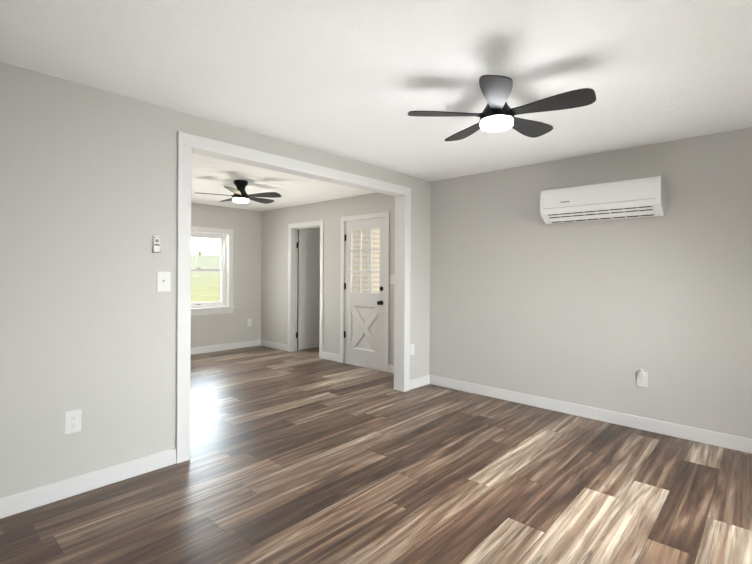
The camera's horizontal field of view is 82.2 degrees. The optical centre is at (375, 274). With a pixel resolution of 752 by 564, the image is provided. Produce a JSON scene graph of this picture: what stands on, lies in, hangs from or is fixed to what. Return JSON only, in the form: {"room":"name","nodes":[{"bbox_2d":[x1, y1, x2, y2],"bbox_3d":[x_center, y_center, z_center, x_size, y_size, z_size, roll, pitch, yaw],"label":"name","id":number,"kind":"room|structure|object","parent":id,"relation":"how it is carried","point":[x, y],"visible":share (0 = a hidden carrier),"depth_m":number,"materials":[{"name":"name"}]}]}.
{"room":"empty living room","nodes":[
{"label":"empty living room","id":0,"kind":"room"},
{"bbox_2d":[0,62,430,497],"bbox_3d":[-0.996,0.084,3.398,0.110,2.390,4.920,1,0,42],"label":"wall","id":1,"kind":"structure","parent":0,"point":[88,209],"depth_m":2.56,"materials":[{"name":"grey paint"}]},
{"bbox_2d":[64,409,81,433],"bbox_3d":[-1.752,0.849,2.494,0.009,0.128,0.082,1,0,42],"label":"electrical outlet","id":2,"kind":"object","parent":1,"relation":"attached to","point":[72,421],"visible":1,"depth_m":2.49,"materials":[{"name":"white plastic"}]},
{"bbox_2d":[0,448,175,518],"bbox_3d":[-1.937,1.224,2.291,0.016,0.104,1.720,1,0,42],"label":"baseboard","id":3,"kind":"structure","parent":1,"relation":"attached to","point":[35,497],"depth_m":2.52,"materials":[{"name":"white wood"}]},
{"bbox_2d":[152,236,160,252],"bbox_3d":[-1.435,-0.201,2.820,0.020,0.109,0.044,1,0,42],"label":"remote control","id":4,"kind":"object","parent":1,"relation":"attached to","point":[156,247],"visible":1,"depth_m":2.81,"materials":[{"name":"white plastic"}]},
{"bbox_2d":[156,272,170,291],"bbox_3d":[-1.403,0.044,2.856,0.022,0.130,0.089,1,0,42],"label":"light switch","id":5,"kind":"object","parent":1,"relation":"attached to","point":[163,281],"visible":1,"depth_m":2.86,"materials":[{"name":"white plastic"}]},
{"bbox_2d":[176,131,410,463],"bbox_3d":[-0.534,0.155,3.904,0.150,2.250,2.550,1,0,42],"label":"door frame","id":6,"kind":"structure","parent":1,"relation":"attached to","point":[188,144],"depth_m":3.27,"materials":[{"name":"white wood"}]},
{"bbox_2d":[410,344,413,354],"bbox_3d":[0.408,0.838,4.852,0.009,0.122,0.076,1,0,42],"label":"electrical outlet","id":7,"kind":"object","parent":1,"relation":"attached to","point":[411,349],"visible":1,"depth_m":4.84,"materials":[{"name":"white plastic"}]},
{"bbox_2d":[410,375,431,389],"bbox_3d":[0.495,1.232,4.945,0.016,0.104,0.380,1,0,42],"label":"baseboard","id":8,"kind":"structure","parent":1,"relation":"attached to","point":[418,382],"depth_m":4.95,"materials":[{"name":"white wood"}]},
{"bbox_2d":[191,203,319,347],"bbox_3d":[-2.623,0.059,7.188,0.150,2.390,5.310,1,0,42],"label":"wall","id":9,"kind":"structure","parent":0,"point":[226,328],"depth_m":7.37,"materials":[{"name":"grey paint"}]},
{"bbox_2d":[191,226,234,315],"bbox_3d":[-2.837,-0.065,6.916,0.190,1.412,1.170,1,0,42],"label":"double-hung window","id":10,"kind":"structure","parent":9,"relation":"in","point":[222,257],"depth_m":7.23,"materials":[{"name":"white plastic"}]},
{"bbox_2d":[191,340,259,354],"bbox_3d":[-3.158,1.201,6.494,0.016,0.104,3.270,1,0,42],"label":"baseboard","id":11,"kind":"structure","parent":9,"relation":"attached to","point":[198,350],"depth_m":7.18,"materials":[{"name":"white wood"}]},
{"bbox_2d":[261,193,394,364],"bbox_3d":[-0.687,0.075,6.533,3.890,2.390,0.120,1,0,42],"label":"wall","id":12,"kind":"structure","parent":0,"point":[274,275],"depth_m":6.55,"materials":[{"name":"grey paint"}]},
{"bbox_2d":[260,340,287,350],"bbox_3d":[-1.753,1.207,7.417,0.800,0.104,0.013,1,0,42],"label":"baseboard","id":13,"kind":"structure","parent":12,"relation":"attached to","point":[270,344],"depth_m":7.40,"materials":[{"name":"white wood"}]},
{"bbox_2d":[288,220,323,357],"bbox_3d":[-1.083,0.213,6.895,0.880,2.105,0.152,1,0,42],"label":"door frame","id":14,"kind":"structure","parent":12,"relation":"attached to","point":[292,278],"depth_m":7.10,"materials":[{"name":"white wood"}]},
{"bbox_2d":[296,229,319,349],"bbox_3d":[-1.033,0.245,7.414,0.109,2.014,0.761,1,0,42],"label":"open interior door","id":15,"kind":"structure","parent":12,"relation":"in","point":[308,305],"depth_m":7.31,"materials":[{"name":"white wood"}]},
{"bbox_2d":[322,352,339,361],"bbox_3d":[-0.664,1.219,6.420,0.395,0.104,0.013,1,0,42],"label":"baseboard","id":16,"kind":"structure","parent":12,"relation":"attached to","point":[329,356],"depth_m":6.41,"materials":[{"name":"white wood"}]},
{"bbox_2d":[344,362,383,370],"bbox_3d":[-0.132,1.265,6.024,0.785,0.022,0.135,1,0,42],"label":"door threshold sill","id":17,"kind":"structure","parent":12,"relation":"attached to","point":[364,366],"depth_m":5.96,"materials":[{"name":"silver metal"}]},
{"bbox_2d":[344,218,384,369],"bbox_3d":[-0.176,0.247,5.973,0.791,2.030,0.119,1,0,42],"label":"door","id":18,"kind":"structure","parent":12,"relation":"in","point":[364,334],"depth_m":6.00,"materials":[{"name":"grey paint"}]},
{"bbox_2d":[340,211,389,371],"bbox_3d":[-0.131,0.218,6.013,0.927,2.115,0.137,1,0,42],"label":"door frame","id":19,"kind":"structure","parent":12,"relation":"attached to","point":[385,215],"depth_m":5.86,"materials":[{"name":"white wood"}]},
{"bbox_2d":[388,365,393,373],"bbox_3d":[0.387,1.229,5.453,0.610,0.104,0.016,1,0,42],"label":"baseboard","id":20,"kind":"structure","parent":12,"relation":"attached to","point":[390,367],"depth_m":5.62,"materials":[{"name":"white wood"}]},
{"bbox_2d":[390,275,393,283],"bbox_3d":[0.205,0.059,5.619,0.074,0.120,0.022,1,0,42],"label":"light switch","id":21,"kind":"object","parent":12,"relation":"attached to","point":[391,279],"visible":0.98,"depth_m":5.62,"materials":[{"name":"white plastic"}]},
{"bbox_2d":[0,345,751,563],"bbox_3d":[-0.234,1.332,4.066,7.910,0.100,6.940,1,0,42],"label":"floor","id":22,"kind":"structure","parent":0,"point":[307,456],"depth_m":2.60,"materials":[{"name":"brown wood"}]},
{"bbox_2d":[0,0,751,211],"bbox_3d":[-0.216,-1.158,4.058,7.910,0.100,6.940,1,0,42],"label":"ceiling","id":23,"kind":"structure","parent":0,"point":[357,80],"depth_m":2.30,"materials":[{"name":"white paint"}]},
{"bbox_2d":[194,180,281,203],"bbox_3d":[-1.622,-0.995,5.173,0.971,0.253,0.983,1,0,42],"label":"fan","id":24,"kind":"object","parent":23,"relation":"hanging from","point":[240,195],"visible":1,"depth_m":5.09,"materials":[{"name":"black metal"}]},
{"bbox_2d":[408,75,595,140],"bbox_3d":[0.718,-0.970,2.470,0.976,0.253,0.979,1,0,42],"label":"fan","id":25,"kind":"object","parent":23,"relation":"hanging from","point":[498,114],"visible":1,"depth_m":2.38,"materials":[{"name":"black plastic"}]},
{"bbox_2d":[429,127,751,438],"bbox_3d":[2.161,0.104,3.788,4.020,2.390,0.120,1,0,42],"label":"wall","id":26,"kind":"structure","parent":0,"point":[525,298],"depth_m":3.80,"materials":[{"name":"grey paint"}]},
{"bbox_2d":[428,375,751,453],"bbox_3d":[2.052,1.247,3.792,3.870,0.104,0.016,1,0,42],"label":"baseboard","id":27,"kind":"structure","parent":26,"relation":"attached to","point":[728,441],"depth_m":3.78,"materials":[{"name":"white wood"}]},
{"bbox_2d":[540,175,665,223],"bbox_3d":[1.946,-0.638,3.765,0.950,0.313,0.208,1,0,42],"label":"mini-split air conditioner","id":28,"kind":"object","parent":26,"relation":"attached to","point":[634,198],"visible":1,"depth_m":3.66,"materials":[{"name":"white plastic"}]},
{"bbox_2d":[637,369,647,386],"bbox_3d":[2.229,0.860,3.617,0.080,0.151,0.036,1,0,42],"label":"electrical outlet","id":29,"kind":"object","parent":26,"relation":"attached to","point":[642,377],"visible":1,"depth_m":3.61,"materials":[{"name":"white plastic"}]},
{"label":"outside","id":30,"kind":"structure","parent":0,"visible":0},
{"bbox_2d":[191,254,220,302],"bbox_3d":[-39.880,-5.152,42.238,410.000,12.750,300.000,1,0,42],"label":"ground","id":31,"kind":"structure","parent":30,"point":[204,282],"depth_m":30.73,"materials":[{"name":"green plant"}]},
{"bbox_2d":[368,228,379,292],"bbox_3d":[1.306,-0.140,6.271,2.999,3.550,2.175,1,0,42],"label":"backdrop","id":32,"kind":"structure","parent":30,"point":[377,257],"depth_m":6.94,"materials":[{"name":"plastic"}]}
]}

